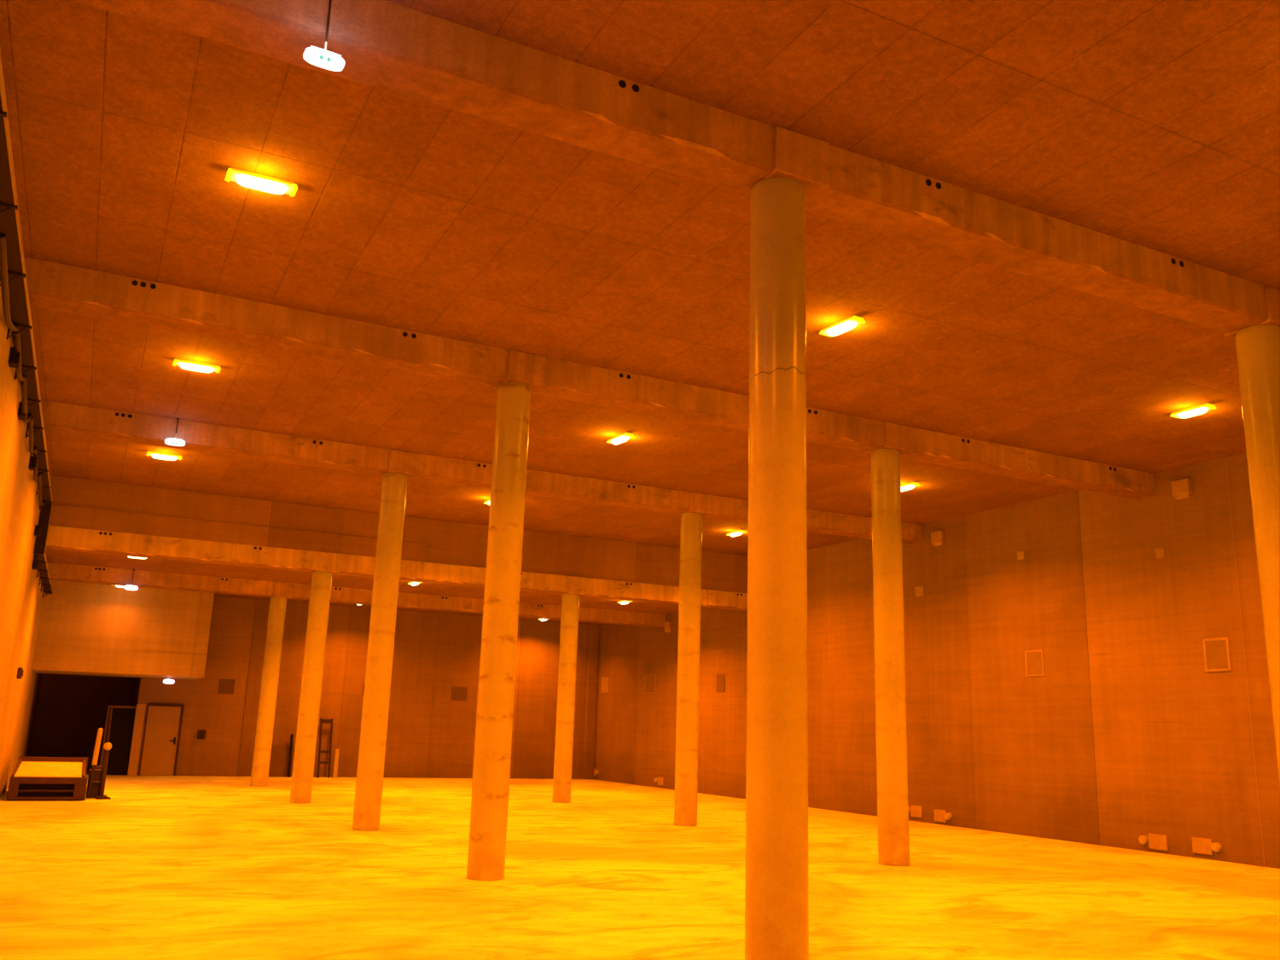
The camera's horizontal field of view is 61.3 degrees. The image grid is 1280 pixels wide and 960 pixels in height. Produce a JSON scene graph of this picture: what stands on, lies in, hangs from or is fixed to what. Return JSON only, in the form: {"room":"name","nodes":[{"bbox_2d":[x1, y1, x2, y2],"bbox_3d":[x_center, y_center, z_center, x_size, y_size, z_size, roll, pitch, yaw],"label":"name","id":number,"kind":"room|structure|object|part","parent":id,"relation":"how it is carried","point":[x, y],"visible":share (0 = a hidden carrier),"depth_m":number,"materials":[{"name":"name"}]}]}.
{"room":"empty warehouse hall","nodes":[
{"label":"empty warehouse hall","id":0,"kind":"room"},
{"bbox_2d":[0,281,44,797],"bbox_3d":[-7.205,1.078,11.556,0.300,5.870,38.680,8,-14,-26],"label":"wall","id":1,"kind":"structure","parent":0,"point":[21,599],"depth_m":16.43,"materials":[{"name":"white paint"}]},
{"bbox_2d":[16,667,23,679],"bbox_3d":[-11.531,3.597,20.079,0.090,0.200,0.320,8,-14,-26],"label":"wall box","id":2,"kind":"object","parent":1,"relation":"attached to","point":[20,673],"visible":1,"depth_m":19.95,"materials":[{"name":"brown metal"}]},
{"bbox_2d":[0,50,52,597],"bbox_3d":[-8.013,-0.226,14.153,0.195,1.270,27.850,8,-14,-26],"label":"cable tray","id":3,"kind":"object","parent":1,"relation":"attached to","point":[16,308],"visible":1,"depth_m":10.57,"materials":[{"name":"black metal"}]},
{"bbox_2d":[23,673,140,774],"bbox_3d":[-15.755,6.628,30.560,2.740,3.100,4.270,8,-14,-26],"label":"wall","id":4,"kind":"structure","parent":0,"point":[67,712],"depth_m":32.13,"materials":[{"name":"black paint"}]},
{"bbox_2d":[32,580,214,680],"bbox_3d":[-13.372,3.886,28.041,3.840,2.350,2.710,8,-14,-26],"label":"wall","id":5,"kind":"structure","parent":0,"point":[85,628],"depth_m":26.85,"materials":[{"name":"concrete"}]},
{"bbox_2d":[162,676,174,684],"bbox_3d":[-12.253,5.188,28.083,0.108,0.234,0.288,-8,-16,36],"label":"light","id":6,"kind":"object","parent":5,"relation":"hanging from","point":[169,681],"visible":0.98,"depth_m":28.04,"materials":[{"name":"white plastic"}]},
{"bbox_2d":[46,596,588,779],"bbox_3d":[-8.641,6.194,31.731,16.080,4.900,0.316,8,-14,-26],"label":"wall","id":7,"kind":"structure","parent":0,"point":[430,735],"depth_m":31.97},
{"bbox_2d":[98,705,135,774],"bbox_3d":[-13.940,6.936,28.783,0.680,1.790,0.070,8,-14,-26],"label":"door","id":8,"kind":"structure","parent":7,"relation":"in","point":[122,721],"depth_m":28.78,"materials":[{"name":"metal"}]},
{"bbox_2d":[127,704,145,775],"bbox_3d":[-13.520,6.967,28.972,0.220,1.860,0.300,8,-14,-26],"label":"trim","id":9,"kind":"structure","parent":7,"relation":"attached to","point":[140,708],"depth_m":28.84,"materials":[{"name":"paint"}]},
{"bbox_2d":[138,703,184,775],"bbox_3d":[-12.900,6.997,29.107,0.910,1.900,0.118,8,-14,-26],"label":"door","id":10,"kind":"structure","parent":7,"relation":"in","point":[163,724],"depth_m":29.11,"materials":[{"name":"brown wood"}]},
{"bbox_2d":[197,729,206,738],"bbox_3d":[-12.016,6.981,29.587,0.200,0.240,0.090,8,-14,-26],"label":"alarm box","id":11,"kind":"object","parent":7,"relation":"attached to","point":[201,734],"visible":1,"depth_m":29.55,"materials":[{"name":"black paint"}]},
{"bbox_2d":[217,679,235,693],"bbox_3d":[-11.552,5.768,30.143,0.420,0.400,0.038,8,-14,-26],"label":"hatch","id":12,"kind":"object","parent":7,"relation":"attached to","point":[225,686],"visible":1,"depth_m":30.12,"materials":[{"name":"metal"}]},
{"bbox_2d":[451,686,467,700],"bbox_3d":[-5.548,6.556,33.104,0.500,0.420,0.038,8,-14,-26],"label":"hatch","id":13,"kind":"object","parent":7,"relation":"attached to","point":[457,693],"visible":1,"depth_m":33.09,"materials":[{"name":"metal"}]},
{"bbox_2d":[582,624,599,779],"bbox_3d":[-1.578,7.162,34.975,0.340,4.900,0.120,8,-14,-26],"label":"trim","id":14,"kind":"structure","parent":7,"relation":"attached to","point":[593,642],"depth_m":34.91,"materials":[{"name":"brown wood"}]},
{"bbox_2d":[45,548,704,625],"bbox_3d":[-6.352,2.746,28.055,16.660,0.300,10.090,8,-14,-26],"label":"ceiling","id":15,"kind":"structure","parent":0,"point":[52,555],"depth_m":26.38,"materials":[{"name":"concrete"}]},
{"bbox_2d":[124,569,138,590],"bbox_3d":[-11.888,2.337,25.269,0.288,0.492,0.108,14,-18,-42],"label":"light","id":16,"kind":"object","parent":15,"relation":"hanging from","point":[130,587],"visible":1,"depth_m":25.21,"materials":[{"name":"white plastic"}]},
{"bbox_2d":[128,556,146,558],"bbox_3d":[-10.608,1.605,22.780,0.544,0.109,0.190,8,-14,-26],"label":"ceiling lamp","id":17,"kind":"object","parent":15,"relation":"attached to","point":[128,556],"visible":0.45,"depth_m":22.74,"materials":[{"name":"white plastic"}]},
{"bbox_2d":[46,562,665,627],"bbox_3d":[-6.496,3.126,28.237,16.060,0.367,0.480,8,-14,-26],"label":"concrete beam","id":18,"kind":"structure","parent":15,"relation":"attached to","point":[58,572],"depth_m":26.93,"materials":[{"name":"concrete"}]},
{"bbox_2d":[34,525,747,610],"bbox_3d":[-3.988,2.077,23.433,16.060,0.397,0.480,8,-14,-26],"label":"concrete beam","id":19,"kind":"structure","parent":15,"relation":"attached to","point":[59,538],"depth_m":22.07,"materials":[{"name":"concrete"}]},
{"bbox_2d":[407,581,422,586],"bbox_3d":[-5.386,2.470,25.823,0.190,0.109,0.544,10,-15,-30],"label":"ceiling lamp","id":20,"kind":"object","parent":15,"relation":"attached to","point":[411,583],"visible":0.86,"depth_m":25.74,"materials":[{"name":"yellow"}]},
{"bbox_2d":[617,599,632,605],"bbox_3d":[-0.401,3.214,28.378,0.190,0.109,0.544,8,-14,-26],"label":"ceiling lamp","id":21,"kind":"object","parent":15,"relation":"attached to","point":[622,602],"visible":0.93,"depth_m":28.30,"materials":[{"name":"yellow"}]},
{"bbox_2d":[38,475,747,593],"bbox_3d":[-3.963,1.400,23.580,16.060,0.990,0.380,8,-14,-26],"label":"ceiling beam","id":22,"kind":"structure","parent":0,"point":[82,503],"depth_m":22.24,"materials":[{"name":"concrete"}]},
{"bbox_2d":[0,0,1279,555],"bbox_3d":[2.503,-1.838,11.351,16.660,0.300,28.410,8,-14,-26],"label":"ceiling","id":23,"kind":"structure","parent":0,"point":[1154,125],"depth_m":9.57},
{"bbox_2d":[146,450,182,460],"bbox_3d":[-7.972,-0.395,18.086,0.544,0.109,0.190,8,-14,-26],"label":"ceiling lamp","id":24,"kind":"object","parent":23,"relation":"attached to","point":[163,456],"visible":1,"depth_m":18.04,"materials":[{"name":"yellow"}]},
{"bbox_2d":[164,418,185,446],"bbox_3d":[-6.822,-0.712,15.880,0.276,0.415,0.103,7,-14,-20],"label":"light","id":25,"kind":"object","parent":23,"relation":"hanging from","point":[171,441],"visible":1,"depth_m":15.82,"materials":[{"name":"white plastic"}]},
{"bbox_3d":[-6.822,-0.774,15.898,0.048,0.285,0.048,7,-14,-20],"label":"drop rod","id":26,"kind":"part","parent":25,"relation":"part of","materials":[{"name":"brown metal"}]},
{"bbox_2d":[172,358,221,372],"bbox_3d":[-5.502,-1.403,13.392,0.544,0.109,0.190,8,-14,-26],"label":"ceiling lamp","id":27,"kind":"object","parent":23,"relation":"attached to","point":[183,363],"visible":1,"depth_m":13.34,"materials":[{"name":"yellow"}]},
{"bbox_2d":[225,167,297,196],"bbox_3d":[-3.067,-2.402,8.745,0.544,0.109,0.190,8,-14,-26],"label":"ceiling lamp","id":28,"kind":"object","parent":23,"relation":"attached to","point":[248,179],"visible":1,"depth_m":8.70,"materials":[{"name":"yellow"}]},
{"bbox_2d":[302,0,344,71],"bbox_3d":[-1.824,-2.685,6.316,0.230,0.576,0.086,9,-15,-29],"label":"light","id":29,"kind":"object","parent":23,"relation":"hanging from","point":[325,59],"visible":1,"depth_m":6.25,"materials":[{"name":"white plastic"}]},
{"bbox_3d":[-1.823,-2.758,6.336,0.040,0.425,0.040,9,-15,-29],"label":"drop rod","id":30,"kind":"part","parent":29,"relation":"part of","materials":[{"name":"brown metal"}]},
{"bbox_2d":[40,400,921,544],"bbox_3d":[-1.456,0.113,18.849,16.060,0.362,0.480,8,-14,-26],"label":"concrete beam","id":31,"kind":"structure","parent":23,"relation":"attached to","point":[58,417],"depth_m":17.36,"materials":[{"name":"concrete"}]},
{"bbox_2d":[483,499,489,505],"bbox_3d":[-2.846,0.421,20.929,0.190,0.109,0.544,10,-15,-30],"label":"ceiling lamp","id":32,"kind":"object","parent":23,"relation":"attached to","point":[487,502],"visible":0.2,"depth_m":21.00,"materials":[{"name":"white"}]},
{"bbox_2d":[24,256,1155,499],"bbox_3d":[1.042,-0.917,14.059,16.060,0.362,0.480,8,-14,-26],"label":"concrete beam","id":33,"kind":"structure","parent":23,"relation":"attached to","point":[51,286],"depth_m":12.51,"materials":[{"name":"concrete"}]},
{"bbox_2d":[606,431,634,444],"bbox_3d":[-0.295,-0.607,16.143,0.190,0.109,0.544,10,-15,-30],"label":"ceiling lamp","id":34,"kind":"object","parent":23,"relation":"attached to","point":[624,437],"visible":1,"depth_m":16.04,"materials":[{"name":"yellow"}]},
{"bbox_2d":[71,0,1279,338],"bbox_3d":[3.548,-1.950,9.254,16.060,0.362,0.480,8,-14,-26],"label":"concrete beam","id":35,"kind":"structure","parent":23,"relation":"attached to","point":[383,44],"depth_m":7.50,"materials":[{"name":"concrete"}]},
{"bbox_2d":[726,529,745,536],"bbox_3d":[2.089,1.171,23.514,0.190,0.109,0.544,8,-14,-26],"label":"ceiling lamp","id":36,"kind":"object","parent":23,"relation":"attached to","point":[737,532],"visible":1,"depth_m":23.42,"materials":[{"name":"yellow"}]},
{"bbox_2d":[819,314,865,337],"bbox_3d":[2.140,-1.615,11.453,0.190,0.109,0.544,10,-15,-30],"label":"ceiling lamp","id":37,"kind":"object","parent":23,"relation":"attached to","point":[846,324],"visible":1,"depth_m":11.37,"materials":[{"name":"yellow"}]},
{"bbox_2d":[900,481,919,491],"bbox_3d":[4.601,0.130,18.675,0.190,0.109,0.544,8,-14,-26],"label":"ceiling lamp","id":38,"kind":"object","parent":23,"relation":"attached to","point":[910,485],"visible":0.73,"depth_m":18.54,"materials":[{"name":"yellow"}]},
{"bbox_2d":[1169,402,1215,418],"bbox_3d":[7.157,-0.879,13.968,0.190,0.109,0.544,8,-14,-26],"label":"ceiling lamp","id":39,"kind":"object","parent":23,"relation":"attached to","point":[1201,409],"visible":1,"depth_m":13.90,"materials":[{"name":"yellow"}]},
{"bbox_2d":[0,774,1279,959],"bbox_3d":[-0.996,5.537,16.316,16.660,0.300,43.000,8,-14,-26],"label":"floor","id":40,"kind":"structure","parent":0,"point":[165,867],"depth_m":11.18,"materials":[{"name":"concrete"}]},
{"bbox_2d":[6,756,88,800],"bbox_3d":[-11.468,5.791,20.989,1.280,0.680,2.750,8,-14,-26],"label":"trolley","id":41,"kind":"object","parent":40,"relation":"on","point":[32,777],"visible":1,"depth_m":19.98,"materials":[{"name":"brown wood"}]},
{"bbox_3d":[-12.003,5.585,20.778,0.050,0.346,2.710,8,-14,-26],"label":"rail","id":42,"kind":"part","parent":41,"relation":"part of","materials":[{"name":"brown wood"}]},
{"bbox_3d":[-10.863,5.657,19.795,1.260,0.400,0.070,8,-14,-26],"label":"frame","id":43,"kind":"part","parent":41,"relation":"part of","materials":[{"name":"brown wood"}]},
{"bbox_3d":[-10.970,5.734,21.284,0.050,0.346,2.710,8,-14,-26],"label":"rail","id":44,"kind":"part","parent":41,"relation":"part of","materials":[{"name":"brown wood"}]},
{"bbox_2d":[85,706,112,799],"bbox_3d":[-10.423,5.291,20.994,0.420,1.721,0.878,8,-14,-26],"label":"stand","id":45,"kind":"object","parent":40,"relation":"on","point":[96,779],"visible":1,"depth_m":20.77,"materials":[{"name":"black paint"}]},
{"bbox_3d":[-10.300,5.155,20.880,0.150,0.150,0.150,8,-14,-26],"label":"knob","id":46,"kind":"part","parent":45,"relation":"part of","materials":[{"name":"plastic"}]},
{"bbox_2d":[250,596,286,786],"bbox_3d":[-9.094,5.145,26.448,0.419,4.539,0.419,8,-14,-26],"label":"concrete column","id":47,"kind":"structure","parent":40,"relation":"on","point":[259,776],"depth_m":26.29,"materials":[{"name":"concrete"}]},
{"bbox_2d":[268,745,293,777],"bbox_3d":[-10.176,7.898,30.282,0.800,0.839,0.112,8,-14,-26],"label":"leaning board","id":48,"kind":"object","parent":40,"relation":"on","point":[280,754],"visible":0.56,"depth_m":30.29,"materials":[{"name":"brown wood"}]},
{"bbox_2d":[287,733,293,777],"bbox_3d":[-9.838,7.757,30.369,0.070,1.177,0.202,8,-14,-26],"label":"bar","id":49,"kind":"object","parent":40,"relation":"on","point":[292,735],"visible":1,"depth_m":30.34,"materials":[{"name":"black metal"}]},
{"bbox_2d":[289,571,332,803],"bbox_3d":[-6.586,4.111,21.640,0.402,4.539,0.402,-6,-15,30],"label":"concrete column","id":50,"kind":"structure","parent":40,"relation":"on","point":[311,690],"depth_m":21.47,"materials":[{"name":"concrete"}]},
{"bbox_2d":[316,717,333,778],"bbox_3d":[-8.975,7.632,30.752,0.360,1.644,0.297,8,-14,-26],"label":"ladder frame","id":51,"kind":"object","parent":40,"relation":"on","point":[322,721],"visible":1,"depth_m":30.73,"materials":[{"name":"black paint"}]},
{"bbox_3d":[-9.108,7.612,30.686,0.060,1.644,0.297,8,-14,-26],"label":"rail","id":52,"kind":"part","parent":51,"relation":"part of","materials":[{"name":"black paint"}]},
{"bbox_3d":[-8.841,7.651,30.817,0.060,1.644,0.297,8,-14,-26],"label":"rail","id":53,"kind":"part","parent":51,"relation":"part of","materials":[{"name":"black paint"}]},
{"bbox_2d":[332,749,339,778],"bbox_3d":[-8.625,8.040,30.606,0.110,0.800,0.100,8,-14,-26],"label":"post","id":54,"kind":"object","parent":40,"relation":"on","point":[336,751],"visible":1,"depth_m":30.57,"materials":[{"name":"beige wood"}]},
{"bbox_2d":[352,472,407,830],"bbox_3d":[-4.069,2.604,16.951,0.402,5.514,0.402,8,-14,-26],"label":"concrete column","id":55,"kind":"structure","parent":40,"relation":"on","point":[383,613],"depth_m":16.77,"materials":[{"name":"concrete"}]},
{"bbox_2d":[471,614,482,783],"bbox_3d":[-4.152,5.857,28.872,0.402,4.539,0.402,-4,-14,25],"label":"concrete column","id":56,"kind":"structure","parent":40,"relation":"on","point":[482,614],"depth_m":28.81,"materials":[{"name":"concrete"}]},
{"bbox_2d":[466,381,530,880],"bbox_3d":[-1.571,1.574,12.161,0.402,5.514,0.402,8,-14,-26],"label":"concrete column","id":57,"kind":"structure","parent":40,"relation":"on","point":[486,852],"depth_m":11.96,"materials":[{"name":"concrete"}]},
{"bbox_2d":[552,593,579,802],"bbox_3d":[-1.645,4.824,24.064,0.402,4.539,0.402,-2,-14,15],"label":"concrete column","id":58,"kind":"structure","parent":40,"relation":"on","point":[570,602],"depth_m":23.89,"materials":[{"name":"concrete"}]},
{"bbox_2d":[674,512,702,826],"bbox_3d":[0.873,3.317,19.375,0.402,5.514,0.402,8,-14,-26],"label":"concrete column","id":59,"kind":"structure","parent":40,"relation":"on","point":[688,683],"depth_m":19.19,"materials":[{"name":"grey concrete"}]},
{"bbox_2d":[744,177,808,959],"bbox_3d":[0.936,0.541,7.355,0.403,5.514,0.403,-3,-14,20],"label":"concrete column","id":60,"kind":"structure","parent":40,"relation":"on","point":[776,908],"depth_m":7.15,"materials":[{"name":"concrete"}]},
{"bbox_2d":[870,448,909,866],"bbox_3d":[3.371,2.287,14.585,0.402,5.514,0.402,8,-14,-26],"label":"concrete column","id":61,"kind":"structure","parent":40,"relation":"on","point":[891,733],"depth_m":14.39,"materials":[{"name":"concrete"}]},
{"bbox_2d":[1234,324,1279,785],"bbox_3d":[5.877,1.254,9.780,0.402,5.514,0.402,8,-14,-26],"label":"concrete column","id":62,"kind":"structure","parent":40,"relation":"on","point":[1258,346],"depth_m":9.99,"materials":[{"name":"concrete"}]},
{"bbox_2d":[593,453,1279,868],"bbox_3d":[7.381,3.182,18.711,0.356,5.870,38.680,8,-14,-26],"label":"wall","id":63,"kind":"structure","parent":0,"point":[1125,735],"depth_m":18.89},
{"bbox_2d":[593,768,599,776],"bbox_3d":[-1.435,9.335,34.407,0.080,0.220,0.465,8,-14,-26],"label":"pipe stub","id":64,"kind":"object","parent":63,"relation":"attached to","point":[596,771],"visible":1,"depth_m":34.33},
{"bbox_2d":[600,676,609,692],"bbox_3d":[-1.111,6.584,34.631,0.038,0.500,0.550,8,-14,-26],"label":"wall patch","id":65,"kind":"structure","parent":63,"relation":"attached to","point":[605,681],"depth_m":34.59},
{"bbox_2d":[645,674,656,692],"bbox_3d":[0.317,6.023,31.880,0.042,0.540,0.640,8,-14,-26],"label":"hatch","id":66,"kind":"object","parent":63,"relation":"attached to","point":[649,679],"visible":1,"depth_m":31.86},
{"bbox_2d":[653,776,663,785],"bbox_3d":[0.533,8.543,30.627,0.080,0.220,0.465,8,-14,-26],"label":"pipe stub","id":67,"kind":"object","parent":63,"relation":"attached to","point":[660,780],"visible":1,"depth_m":30.60,"materials":[{"name":"grey concrete"}]},
{"bbox_3d":[0.588,8.532,30.574,0.032,0.220,0.320,8,-14,-26],"label":"mortar plate","id":68,"kind":"part","parent":67,"relation":"part of","materials":[{"name":"grey concrete"}]},
{"bbox_2d":[663,621,671,632],"bbox_3d":[0.808,4.265,31.319,0.100,0.290,0.300,8,-14,-26],"label":"block","id":69,"kind":"object","parent":63,"relation":"attached to","point":[667,625],"visible":1,"depth_m":31.25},
{"bbox_2d":[715,674,725,692],"bbox_3d":[2.134,5.342,28.381,0.038,0.460,0.420,8,-14,-26],"label":"hatch","id":70,"kind":"object","parent":63,"relation":"attached to","point":[720,677],"visible":1,"depth_m":28.35,"materials":[{"name":"grey metal"}]},
{"bbox_2d":[908,804,922,818],"bbox_3d":[5.394,6.539,21.307,0.080,0.220,0.465,8,-14,-26],"label":"pipe stub","id":71,"kind":"object","parent":63,"relation":"attached to","point":[916,811],"visible":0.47,"depth_m":21.25,"materials":[{"name":"grey concrete"}]},
{"bbox_2d":[914,586,924,596],"bbox_3d":[5.704,2.274,22.004,0.038,0.200,0.240,8,-14,-26],"label":"block","id":72,"kind":"object","parent":63,"relation":"attached to","point":[918,590],"depth_m":21.99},
{"bbox_2d":[930,529,944,546],"bbox_3d":[5.985,1.175,21.675,0.100,0.290,0.300,8,-14,-26],"label":"block","id":73,"kind":"object","parent":63,"relation":"attached to","point":[938,537],"visible":1,"depth_m":21.61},
{"bbox_2d":[933,808,951,822],"bbox_3d":[5.763,6.416,20.591,0.080,0.220,0.465,8,-14,-26],"label":"pipe stub","id":74,"kind":"object","parent":63,"relation":"attached to","point":[939,815],"visible":1,"depth_m":20.61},
{"bbox_2d":[1017,551,1023,559],"bbox_3d":[6.960,1.381,19.706,0.038,0.150,0.160,8,-14,-26],"label":"block","id":75,"kind":"object","parent":63,"relation":"attached to","point":[1021,554],"depth_m":19.69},
{"bbox_2d":[1024,649,1044,676],"bbox_3d":[6.991,3.242,19.092,0.042,0.450,0.410,8,-14,-26],"label":"hatch","id":76,"kind":"object","parent":63,"relation":"attached to","point":[1034,659],"visible":1,"depth_m":19.08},
{"bbox_2d":[1138,833,1168,850],"bbox_3d":[7.869,5.548,16.554,0.080,0.220,0.465,8,-14,-26],"label":"pipe stub","id":77,"kind":"object","parent":63,"relation":"attached to","point":[1155,841],"visible":1,"depth_m":16.52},
{"bbox_3d":[7.923,5.537,16.501,0.032,0.220,0.320,8,-14,-26],"label":"mortar plate","id":78,"kind":"part","parent":77,"relation":"part of","materials":[{"name":"grey concrete"}]},
{"bbox_2d":[1155,547,1164,558],"bbox_3d":[8.259,1.163,17.123,0.038,0.150,0.160,8,-14,-26],"label":"block","id":79,"kind":"object","parent":63,"relation":"attached to","point":[1160,553],"depth_m":17.11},
{"bbox_2d":[1170,477,1192,500],"bbox_3d":[8.483,0.144,16.885,0.100,0.290,0.300,8,-14,-26],"label":"block","id":80,"kind":"object","parent":63,"relation":"attached to","point":[1181,489],"visible":1,"depth_m":16.84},
{"bbox_2d":[1191,837,1221,855],"bbox_3d":[8.276,5.360,15.779,0.080,0.220,0.465,8,-14,-26],"label":"pipe stub","id":81,"kind":"object","parent":63,"relation":"attached to","point":[1202,846],"visible":1,"depth_m":15.80,"materials":[{"name":"grey concrete"}]},
{"bbox_2d":[1202,637,1231,671],"bbox_3d":[8.580,2.596,16.041,0.042,0.490,0.410,8,-14,-26],"label":"hatch","id":82,"kind":"object","parent":63,"relation":"attached to","point":[1216,651],"visible":1,"depth_m":16.02,"materials":[{"name":"metal"}]}
]}

